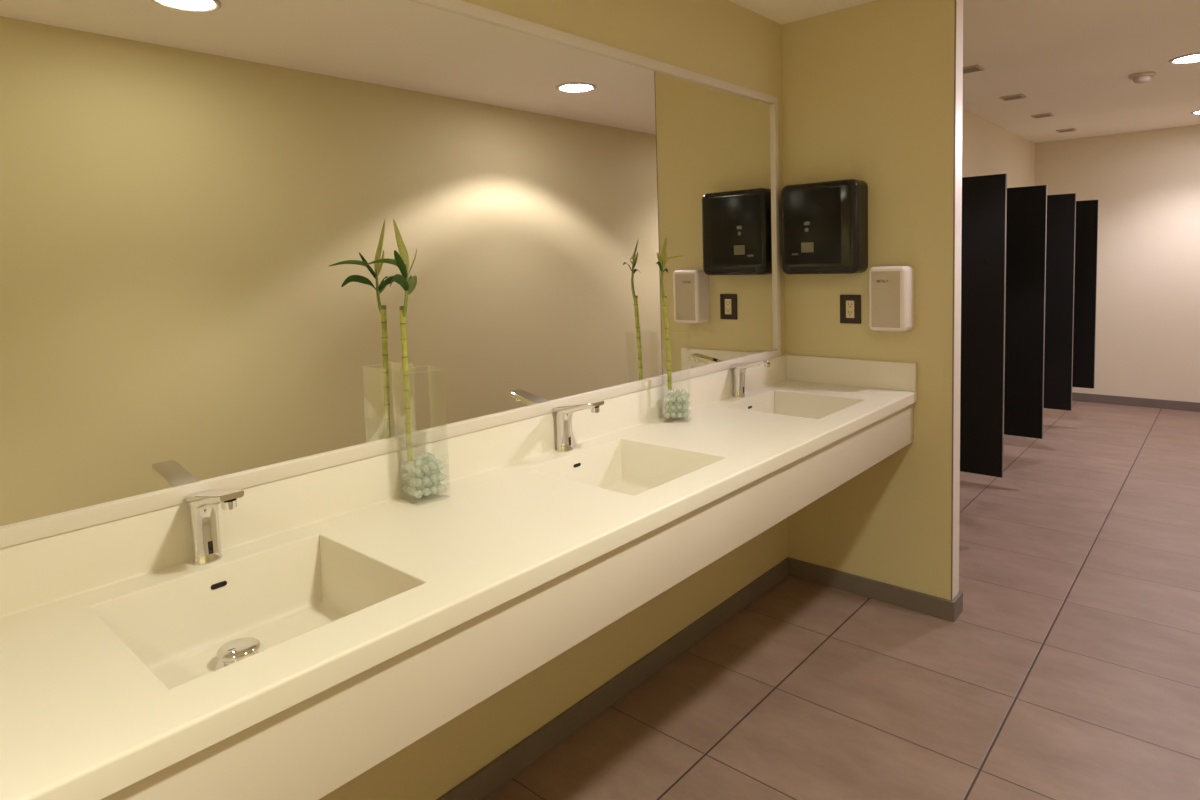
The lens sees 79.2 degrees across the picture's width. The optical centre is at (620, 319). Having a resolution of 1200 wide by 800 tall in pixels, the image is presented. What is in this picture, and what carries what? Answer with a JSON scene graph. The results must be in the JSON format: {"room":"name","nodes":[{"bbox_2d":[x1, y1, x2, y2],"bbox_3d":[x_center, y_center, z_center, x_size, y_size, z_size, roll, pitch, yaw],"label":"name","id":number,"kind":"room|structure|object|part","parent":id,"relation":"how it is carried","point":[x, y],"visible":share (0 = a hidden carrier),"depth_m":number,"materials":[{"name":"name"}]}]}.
{"room":"public restroom","nodes":[
{"label":"public restroom","id":0,"kind":"room"},
{"bbox_2d":[319,0,1034,799],"bbox_3d":[0.779,-0.069,3.240,0.120,2.307,9.259,2,6,41],"label":"wall","id":1,"kind":"structure","parent":0,"point":[724,40],"depth_m":2.32,"materials":[{"name":"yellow paint"}]},
{"bbox_2d":[0,0,780,547],"bbox_3d":[-0.733,-0.199,1.365,0.017,1.045,4.220,2,6,41],"label":"wall mirror","id":2,"kind":"object","parent":1,"relation":"attached to","point":[197,197],"visible":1,"depth_m":1.51,"materials":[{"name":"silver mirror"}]},
{"bbox_2d":[0,354,787,618],"bbox_3d":[-0.692,0.373,1.437,0.017,0.108,4.289,2,6,41],"label":"backsplash","id":3,"kind":"structure","parent":1,"relation":"attached to","point":[36,573],"depth_m":1.47,"materials":[{"name":"white stone"}]},
{"bbox_2d":[0,354,916,799],"bbox_3d":[-0.490,0.477,1.275,0.542,0.300,4.290,2,6,41],"label":"countertop","id":4,"kind":"structure","parent":1,"relation":"attached to","point":[346,616],"depth_m":1.29,"materials":[{"name":"stone"}]},
{"bbox_2d":[185,490,243,564],"bbox_3d":[-0.712,0.365,1.279,0.155,0.150,0.048,2,6,41],"label":"faucet","id":5,"kind":"object","parent":4,"relation":"on","point":[204,506],"visible":1,"depth_m":1.30,"materials":[{"name":"silver metal"}]},
{"bbox_3d":[-0.713,0.312,1.274,0.155,0.042,0.045,2,6,41],"label":"spout","id":6,"kind":"part","parent":5,"relation":"part of","materials":[{"name":"silver metal"}]},
{"bbox_2d":[87,533,426,689],"bbox_3d":[-0.581,0.515,1.183,0.367,0.141,0.383,2,6,41],"label":"basin","id":7,"kind":"object","parent":4,"relation":"in","point":[181,631],"depth_m":1.29,"materials":[{"name":"white ceramic"}]},
{"bbox_2d":[553,401,603,451],"bbox_3d":[-0.114,0.291,1.974,0.155,0.150,0.048,2,6,41],"label":"faucet","id":8,"kind":"object","parent":4,"relation":"on","point":[564,413],"visible":1,"depth_m":1.99,"materials":[{"name":"silver metal"}]},
{"bbox_3d":[-0.115,0.237,1.969,0.155,0.042,0.045,2,6,41],"label":"spout","id":9,"kind":"part","parent":8,"relation":"part of","materials":[{"name":"silver metal"}]},
{"bbox_2d":[524,438,726,495],"bbox_3d":[0.017,0.441,1.877,0.367,0.141,0.383,2,6,41],"label":"basin","id":10,"kind":"object","parent":4,"relation":"in","point":[618,466],"depth_m":2.04,"materials":[{"name":"white ceramic"}]},
{"bbox_2d":[731,359,773,397],"bbox_3d":[0.484,0.216,2.668,0.155,0.150,0.048,2,6,41],"label":"faucet","id":11,"kind":"object","parent":4,"relation":"on","point":[739,369],"visible":1,"depth_m":2.69,"materials":[{"name":"silver metal"}]},
{"bbox_3d":[0.482,0.162,2.663,0.155,0.042,0.045,2,6,41],"label":"spout","id":12,"kind":"part","parent":11,"relation":"part of","materials":[{"name":"silver metal"}]},
{"bbox_2d":[721,390,865,418],"bbox_3d":[0.615,0.366,2.571,0.367,0.141,0.383,2,6,41],"label":"basin","id":13,"kind":"object","parent":4,"relation":"in","point":[796,404],"depth_m":2.72,"materials":[{"name":"white"}]},
{"bbox_3d":[-0.447,0.257,1.628,0.096,0.293,0.096,2,6,41],"label":"glass vase","id":14,"kind":"object","parent":4,"relation":"on","visible":0},
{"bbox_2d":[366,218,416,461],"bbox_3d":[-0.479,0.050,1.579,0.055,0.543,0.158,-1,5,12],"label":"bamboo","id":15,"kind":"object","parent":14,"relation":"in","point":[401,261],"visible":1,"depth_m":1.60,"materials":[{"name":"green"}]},
{"bbox_2d":[402,473,408,480],"bbox_3d":[-0.484,0.356,1.639,0.018,0.019,0.018,-5,6,-35],"label":"pebble","id":16,"kind":"object","parent":14,"relation":"in","point":[405,475],"visible":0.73,"depth_m":1.63,"materials":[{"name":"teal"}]},
{"bbox_2d":[402,461,408,469],"bbox_3d":[-0.485,0.330,1.637,0.018,0.019,0.018,-3,5,-10],"label":"pebble","id":17,"kind":"object","parent":14,"relation":"in","point":[405,462],"visible":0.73,"depth_m":1.63,"materials":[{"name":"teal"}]},
{"bbox_2d":[403,484,408,492],"bbox_3d":[-0.483,0.382,1.641,0.019,0.019,0.018,0,5,24],"label":"pebble","id":18,"kind":"object","parent":14,"relation":"in","point":[406,486],"visible":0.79,"depth_m":1.64,"materials":[{"name":"white"}]},
{"bbox_2d":[406,475,411,482],"bbox_3d":[-0.471,0.357,1.625,0.018,0.019,0.019,-5,6,-35],"label":"pebble","id":19,"kind":"object","parent":14,"relation":"in","point":[408,477],"visible":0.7,"depth_m":1.62,"materials":[{"name":"white stone"}]},
{"bbox_2d":[405,463,412,470],"bbox_3d":[-0.472,0.331,1.623,0.019,0.019,0.018,-5,6,-38],"label":"pebble","id":20,"kind":"object","parent":14,"relation":"in","point":[408,465],"visible":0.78,"depth_m":1.62,"materials":[{"name":"white"}]},
{"bbox_2d":[407,486,412,494],"bbox_3d":[-0.471,0.383,1.627,0.018,0.019,0.018,2,6,38],"label":"pebble","id":21,"kind":"object","parent":14,"relation":"in","point":[409,488],"visible":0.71,"depth_m":1.62,"materials":[{"name":"white"}]},
{"bbox_2d":[409,464,415,472],"bbox_3d":[-0.460,0.331,1.608,0.018,0.019,0.018,-2,5,2],"label":"pebble","id":22,"kind":"object","parent":14,"relation":"in","point":[411,467],"visible":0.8,"depth_m":1.60,"materials":[{"name":"white stone"}]},
{"bbox_2d":[410,476,415,484],"bbox_3d":[-0.459,0.357,1.611,0.018,0.019,0.019,-1,5,4],"label":"pebble","id":23,"kind":"object","parent":14,"relation":"in","point":[412,478],"visible":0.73,"depth_m":1.60,"materials":[{"name":"white stone"}]},
{"bbox_2d":[410,488,416,495],"bbox_3d":[-0.459,0.384,1.613,0.018,0.019,0.018,0,5,20],"label":"pebble","id":24,"kind":"object","parent":14,"relation":"in","point":[413,490],"visible":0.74,"depth_m":1.61,"materials":[{"name":"white"}]},
{"bbox_2d":[413,466,420,474],"bbox_3d":[-0.448,0.332,1.594,0.018,0.018,0.019,-5,6,-34],"label":"pebble","id":25,"kind":"object","parent":14,"relation":"in","point":[416,470],"visible":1,"depth_m":1.59,"materials":[{"name":"white"}]},
{"bbox_2d":[413,478,421,486],"bbox_3d":[-0.447,0.358,1.596,0.018,0.019,0.018,-5,6,-35],"label":"pebble","id":26,"kind":"object","parent":14,"relation":"in","point":[417,482],"visible":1,"depth_m":1.59,"materials":[{"name":"white"}]},
{"bbox_2d":[414,490,422,497],"bbox_3d":[-0.446,0.385,1.598,0.018,0.019,0.018,-4,5,-24],"label":"pebble","id":27,"kind":"object","parent":14,"relation":"in","point":[418,493],"visible":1,"depth_m":1.59,"materials":[{"name":"white"}]},
{"bbox_2d":[415,459,422,466],"bbox_3d":[-0.447,0.318,1.606,0.018,0.018,0.018,3,6,43],"label":"pebble","id":28,"kind":"object","parent":14,"relation":"in","point":[418,462],"visible":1,"depth_m":1.60,"materials":[{"name":"white"}]},
{"bbox_2d":[415,471,423,478],"bbox_3d":[-0.446,0.344,1.608,0.018,0.019,0.018,-2,5,2],"label":"pebble","id":29,"kind":"object","parent":14,"relation":"in","point":[421,474],"visible":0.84,"depth_m":1.60,"materials":[{"name":"white stone"}]},
{"bbox_2d":[415,454,423,459],"bbox_3d":[-0.457,0.315,1.647,0.018,0.019,0.018,-3,5,-11],"label":"pebble","id":30,"kind":"object","parent":14,"relation":"in","point":[418,456],"visible":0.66,"depth_m":1.64,"materials":[{"name":"white"}]},
{"bbox_2d":[416,484,423,490],"bbox_3d":[-0.446,0.371,1.611,0.018,0.019,0.018,0,5,18],"label":"pebble","id":31,"kind":"object","parent":14,"relation":"in","point":[421,487],"visible":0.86,"depth_m":1.60,"materials":[{"name":"white"}]},
{"bbox_2d":[421,464,428,472],"bbox_3d":[-0.433,0.330,1.606,0.018,0.019,0.018,2,6,38],"label":"pebble","id":32,"kind":"object","parent":14,"relation":"in","point":[425,468],"visible":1,"depth_m":1.60,"materials":[{"name":"white"}]},
{"bbox_2d":[422,476,429,484],"bbox_3d":[-0.433,0.357,1.609,0.018,0.018,0.018,-3,5,-20],"label":"pebble","id":33,"kind":"object","parent":14,"relation":"in","point":[425,480],"visible":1,"depth_m":1.60,"materials":[{"name":"white stone"}]},
{"bbox_2d":[422,488,430,495],"bbox_3d":[-0.432,0.384,1.611,0.018,0.018,0.018,-5,5,-31],"label":"pebble","id":34,"kind":"object","parent":14,"relation":"in","point":[426,492],"visible":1,"depth_m":1.60,"materials":[{"name":"white"}]},
{"bbox_2d":[424,470,431,476],"bbox_3d":[-0.432,0.343,1.620,0.019,0.018,0.019,2,6,36],"label":"pebble","id":35,"kind":"object","parent":14,"relation":"in","point":[429,472],"visible":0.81,"depth_m":1.61,"materials":[{"name":"white stone"}]},
{"bbox_2d":[424,482,432,487],"bbox_3d":[-0.431,0.369,1.623,0.018,0.018,0.018,2,6,39],"label":"pebble","id":36,"kind":"object","parent":14,"relation":"in","point":[430,484],"visible":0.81,"depth_m":1.62,"materials":[{"name":"white"}]},
{"bbox_2d":[427,454,434,461],"bbox_3d":[-0.431,0.314,1.645,0.018,0.019,0.018,-1,5,4],"label":"pebble","id":37,"kind":"object","parent":14,"relation":"in","point":[431,457],"visible":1,"depth_m":1.64,"materials":[{"name":"white"}]},
{"bbox_2d":[429,463,436,470],"bbox_3d":[-0.419,0.329,1.618,0.018,0.019,0.018,-4,5,-25],"label":"pebble","id":38,"kind":"object","parent":14,"relation":"in","point":[433,466],"visible":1,"depth_m":1.61,"materials":[{"name":"white"}]},
{"bbox_2d":[430,474,437,482],"bbox_3d":[-0.418,0.356,1.621,0.019,0.019,0.018,-4,5,-27],"label":"pebble","id":39,"kind":"object","parent":14,"relation":"in","point":[433,478],"visible":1,"depth_m":1.61,"materials":[{"name":"white stone"}]},
{"bbox_2d":[430,486,438,493],"bbox_3d":[-0.417,0.382,1.623,0.018,0.019,0.018,0,5,19],"label":"pebble","id":40,"kind":"object","parent":14,"relation":"in","point":[434,489],"visible":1,"depth_m":1.62,"materials":[{"name":"white"}]},
{"bbox_2d":[432,480,439,485],"bbox_3d":[-0.417,0.368,1.635,0.019,0.019,0.018,-3,5,-12],"label":"pebble","id":41,"kind":"object","parent":14,"relation":"in","point":[437,483],"visible":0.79,"depth_m":1.63,"materials":[{"name":"white"}]},
{"bbox_2d":[432,468,439,474],"bbox_3d":[-0.417,0.342,1.633,0.018,0.019,0.018,0,5,18],"label":"pebble","id":42,"kind":"object","parent":14,"relation":"in","point":[436,472],"visible":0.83,"depth_m":1.63,"materials":[{"name":"white"}]},
{"bbox_2d":[437,461,444,469],"bbox_3d":[-0.405,0.328,1.631,0.018,0.019,0.018,1,5,31],"label":"pebble","id":43,"kind":"object","parent":14,"relation":"in","point":[440,465],"visible":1,"depth_m":1.62,"materials":[{"name":"white"}]},
{"bbox_2d":[438,473,445,480],"bbox_3d":[-0.403,0.354,1.633,0.018,0.019,0.018,-1,5,13],"label":"pebble","id":44,"kind":"object","parent":14,"relation":"in","point":[441,476],"visible":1,"depth_m":1.63,"materials":[{"name":"white stone"}]},
{"bbox_2d":[438,484,445,491],"bbox_3d":[-0.403,0.381,1.635,0.018,0.018,0.019,-6,6,-43],"label":"pebble","id":45,"kind":"object","parent":14,"relation":"in","point":[442,488],"visible":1,"depth_m":1.63,"materials":[{"name":"white"}]},
{"bbox_3d":[0.181,0.186,2.343,0.115,0.281,0.115,2,6,41],"label":"glass vase","id":46,"kind":"object","parent":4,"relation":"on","visible":0},
{"bbox_2d":[656,237,681,389],"bbox_3d":[0.153,-0.016,2.305,0.110,0.489,0.037,-4,5,-30],"label":"bamboo","id":47,"kind":"object","parent":46,"relation":"in","point":[662,259],"visible":1,"depth_m":2.30,"materials":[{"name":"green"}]},
{"bbox_2d":[437,558,788,799],"bbox_3d":[-0.675,1.237,1.501,0.012,0.075,4.288,2,6,41],"label":"baseboard","id":48,"kind":"structure","parent":1,"relation":"attached to","point":[489,778],"depth_m":2.21,"materials":[{"name":"tile"}]},
{"bbox_2d":[960,174,1006,477],"bbox_3d":[1.535,0.029,3.550,0.630,1.403,0.045,2,6,41],"label":"divider","id":49,"kind":"object","parent":1,"relation":"attached to","point":[984,198],"visible":0.29,"depth_m":3.39,"materials":[{"name":"black laminate"}]},
{"bbox_2d":[1004,185,1046,438],"bbox_3d":[2.107,-0.042,4.215,0.630,1.403,0.045,2,6,41],"label":"divider","id":50,"kind":"object","parent":1,"relation":"attached to","point":[1026,225],"visible":0.29,"depth_m":4.05,"materials":[{"name":"black metal"}]},
{"bbox_2d":[1043,193,1075,410],"bbox_3d":[2.689,-0.115,4.891,0.630,1.403,0.045,2,6,41],"label":"divider","id":51,"kind":"object","parent":1,"relation":"attached to","point":[1061,208],"visible":0.29,"depth_m":4.72,"materials":[{"name":"black metal"}]},
{"bbox_2d":[1072,200,1098,388],"bbox_3d":[3.301,-0.192,5.601,0.630,1.403,0.045,2,6,41],"label":"divider","id":52,"kind":"object","parent":1,"relation":"attached to","point":[1086,229],"visible":0.29,"depth_m":5.42,"materials":[{"name":"black metal"}]},
{"bbox_2d":[483,401,1199,799],"bbox_3d":[1.600,1.161,2.665,2.188,0.100,9.259,2,6,41],"label":"floor","id":53,"kind":"structure","parent":0,"point":[1068,668],"depth_m":2.37,"materials":[{"name":"tile"}]},
{"bbox_2d":[781,0,955,621],"bbox_3d":[0.971,-0.043,2.849,0.683,2.307,0.098,2,6,41],"label":"wall","id":54,"kind":"structure","parent":0,"point":[868,88],"depth_m":2.76,"materials":[{"name":"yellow paint"}]},
{"bbox_2d":[781,179,867,274],"bbox_3d":[0.791,-0.357,2.846,0.319,0.356,0.114,2,6,41],"label":"paper towel dispenser","id":55,"kind":"object","parent":54,"relation":"attached to","point":[824,225],"visible":1,"depth_m":2.78,"materials":[{"name":"black plastic"}]},
{"bbox_2d":[840,295,860,323],"bbox_3d":[0.903,-0.040,2.853,0.086,0.113,0.008,2,6,41],"label":"wall outlet","id":56,"kind":"object","parent":54,"relation":"attached to","point":[850,305],"visible":1,"depth_m":2.85,"materials":[{"name":"brown plastic"}]},
{"bbox_2d":[846,301,853,317],"bbox_3d":[0.901,-0.040,2.852,0.034,0.068,0.003,2,6,41],"label":"receptacle","id":57,"kind":"object","parent":56,"relation":"attached to","point":[849,304],"depth_m":2.85,"materials":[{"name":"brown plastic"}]},
{"bbox_2d":[869,266,913,331],"bbox_3d":[1.006,-0.078,2.704,0.139,0.239,0.093,2,6,41],"label":"soap dispenser","id":58,"kind":"object","parent":54,"relation":"attached to","point":[891,288],"visible":1,"depth_m":2.67,"materials":[{"name":"white plastic"}]},
{"bbox_2d":[951,0,955,600],"bbox_3d":[1.196,-0.068,2.607,0.004,2.232,0.007,2,6,41],"label":"trim","id":59,"kind":"structure","parent":54,"relation":"attached to","point":[955,0],"depth_m":2.60,"materials":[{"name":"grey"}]},
{"bbox_2d":[952,592,961,619],"bbox_3d":[1.264,1.078,2.726,0.012,0.075,0.086,2,6,41],"label":"baseboard","id":60,"kind":"structure","parent":54,"relation":"attached to","point":[958,599],"depth_m":2.72,"materials":[{"name":"tile"}]},
{"bbox_2d":[952,0,962,599],"bbox_3d":[1.225,-0.071,2.640,0.004,2.232,0.080,2,6,41],"label":"trim","id":61,"kind":"structure","parent":54,"relation":"attached to","point":[959,3],"depth_m":2.63,"materials":[{"name":"white metal"}]},
{"bbox_2d":[730,0,1199,142],"bbox_3d":[1.527,-1.237,2.470,2.188,0.100,9.259,2,6,41],"label":"ceiling","id":62,"kind":"structure","parent":0,"point":[1073,61],"depth_m":3.64,"materials":[{"name":"paint"}]},
{"bbox_2d":[963,64,983,73],"bbox_3d":[1.802,-1.296,3.764,0.124,0.008,0.124,2,6,41],"label":"ceiling vent","id":63,"kind":"object","parent":62,"relation":"in","point":[973,68],"visible":0.64,"depth_m":3.75,"materials":[{"name":"beige plastic"}]},
{"bbox_2d":[963,67,979,72],"bbox_3d":[1.803,-1.297,3.765,0.100,0.005,0.096,2,6,41],"label":"grille","id":64,"kind":"object","parent":63,"relation":"attached to","point":[965,69],"depth_m":3.76,"materials":[{"name":"beige metal"}]},
{"bbox_2d":[999,94,1025,100],"bbox_3d":[2.426,-1.374,4.489,0.124,0.008,0.124,2,6,41],"label":"ceiling vent","id":65,"kind":"object","parent":62,"relation":"in","point":[1016,96],"visible":1,"depth_m":4.48,"materials":[{"name":"beige plastic"}]},
{"bbox_2d":[1003,96,1022,99],"bbox_3d":[2.428,-1.375,4.490,0.100,0.005,0.096,2,6,41],"label":"grille","id":66,"kind":"object","parent":65,"relation":"attached to","point":[1004,97],"depth_m":4.49,"materials":[{"name":"beige metal"}]},
{"bbox_2d":[1031,113,1053,118],"bbox_3d":[2.989,-1.444,5.142,0.124,0.008,0.124,2,6,41],"label":"ceiling vent","id":67,"kind":"object","parent":62,"relation":"in","point":[1044,114],"visible":1,"depth_m":5.13,"materials":[{"name":"beige plastic"}]},
{"bbox_2d":[1034,114,1050,117],"bbox_3d":[2.990,-1.445,5.144,0.100,0.005,0.096,2,6,41],"label":"grille","id":68,"kind":"object","parent":67,"relation":"attached to","point":[1038,115],"depth_m":5.13,"materials":[{"name":"beige metal"}]},
{"bbox_2d":[1056,128,1076,132],"bbox_3d":[3.578,-1.518,5.826,0.124,0.008,0.124,2,6,41],"label":"ceiling vent","id":69,"kind":"object","parent":62,"relation":"in","point":[1069,129],"visible":1,"depth_m":5.82,"materials":[{"name":"beige plastic"}]},
{"bbox_2d":[1128,71,1155,82],"bbox_3d":[2.875,-1.329,4.002,0.124,0.046,0.124,2,6,41],"label":"smoke detector","id":70,"kind":"object","parent":62,"relation":"attached to","point":[1142,77],"visible":1,"depth_m":3.97,"materials":[{"name":"beige plastic"}]},
{"bbox_2d":[1169,52,1199,63],"bbox_3d":[2.908,-1.322,3.670,0.216,0.009,0.216,2,6,41],"label":"recessed light","id":71,"kind":"object","parent":62,"relation":"in","point":[1195,57],"visible":1,"depth_m":3.68,"materials":[{"name":"beige plastic"}]},
{"bbox_2d":[1191,110,1199,114],"bbox_3d":[4.196,-1.483,5.165,0.216,0.009,0.216,2,6,41],"label":"recessed light","id":72,"kind":"object","parent":62,"relation":"in","point":[1197,112],"visible":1,"depth_m":5.20,"materials":[{"name":"beige plastic"}]},
{"bbox_2d":[1035,125,1199,402],"bbox_3d":[4.535,-0.410,6.019,1.948,2.306,0.120,2,6,41],"label":"wall","id":73,"kind":"structure","parent":0,"point":[1146,184],"depth_m":6.08,"materials":[{"name":"beige paint"}]},
{"bbox_2d":[1072,392,1199,411],"bbox_3d":[4.522,0.707,6.064,1.936,0.075,0.012,2,6,41],"label":"baseboard","id":74,"kind":"structure","parent":73,"relation":"attached to","point":[1083,397],"depth_m":6.17,"materials":[{"name":"tile"}]}
]}

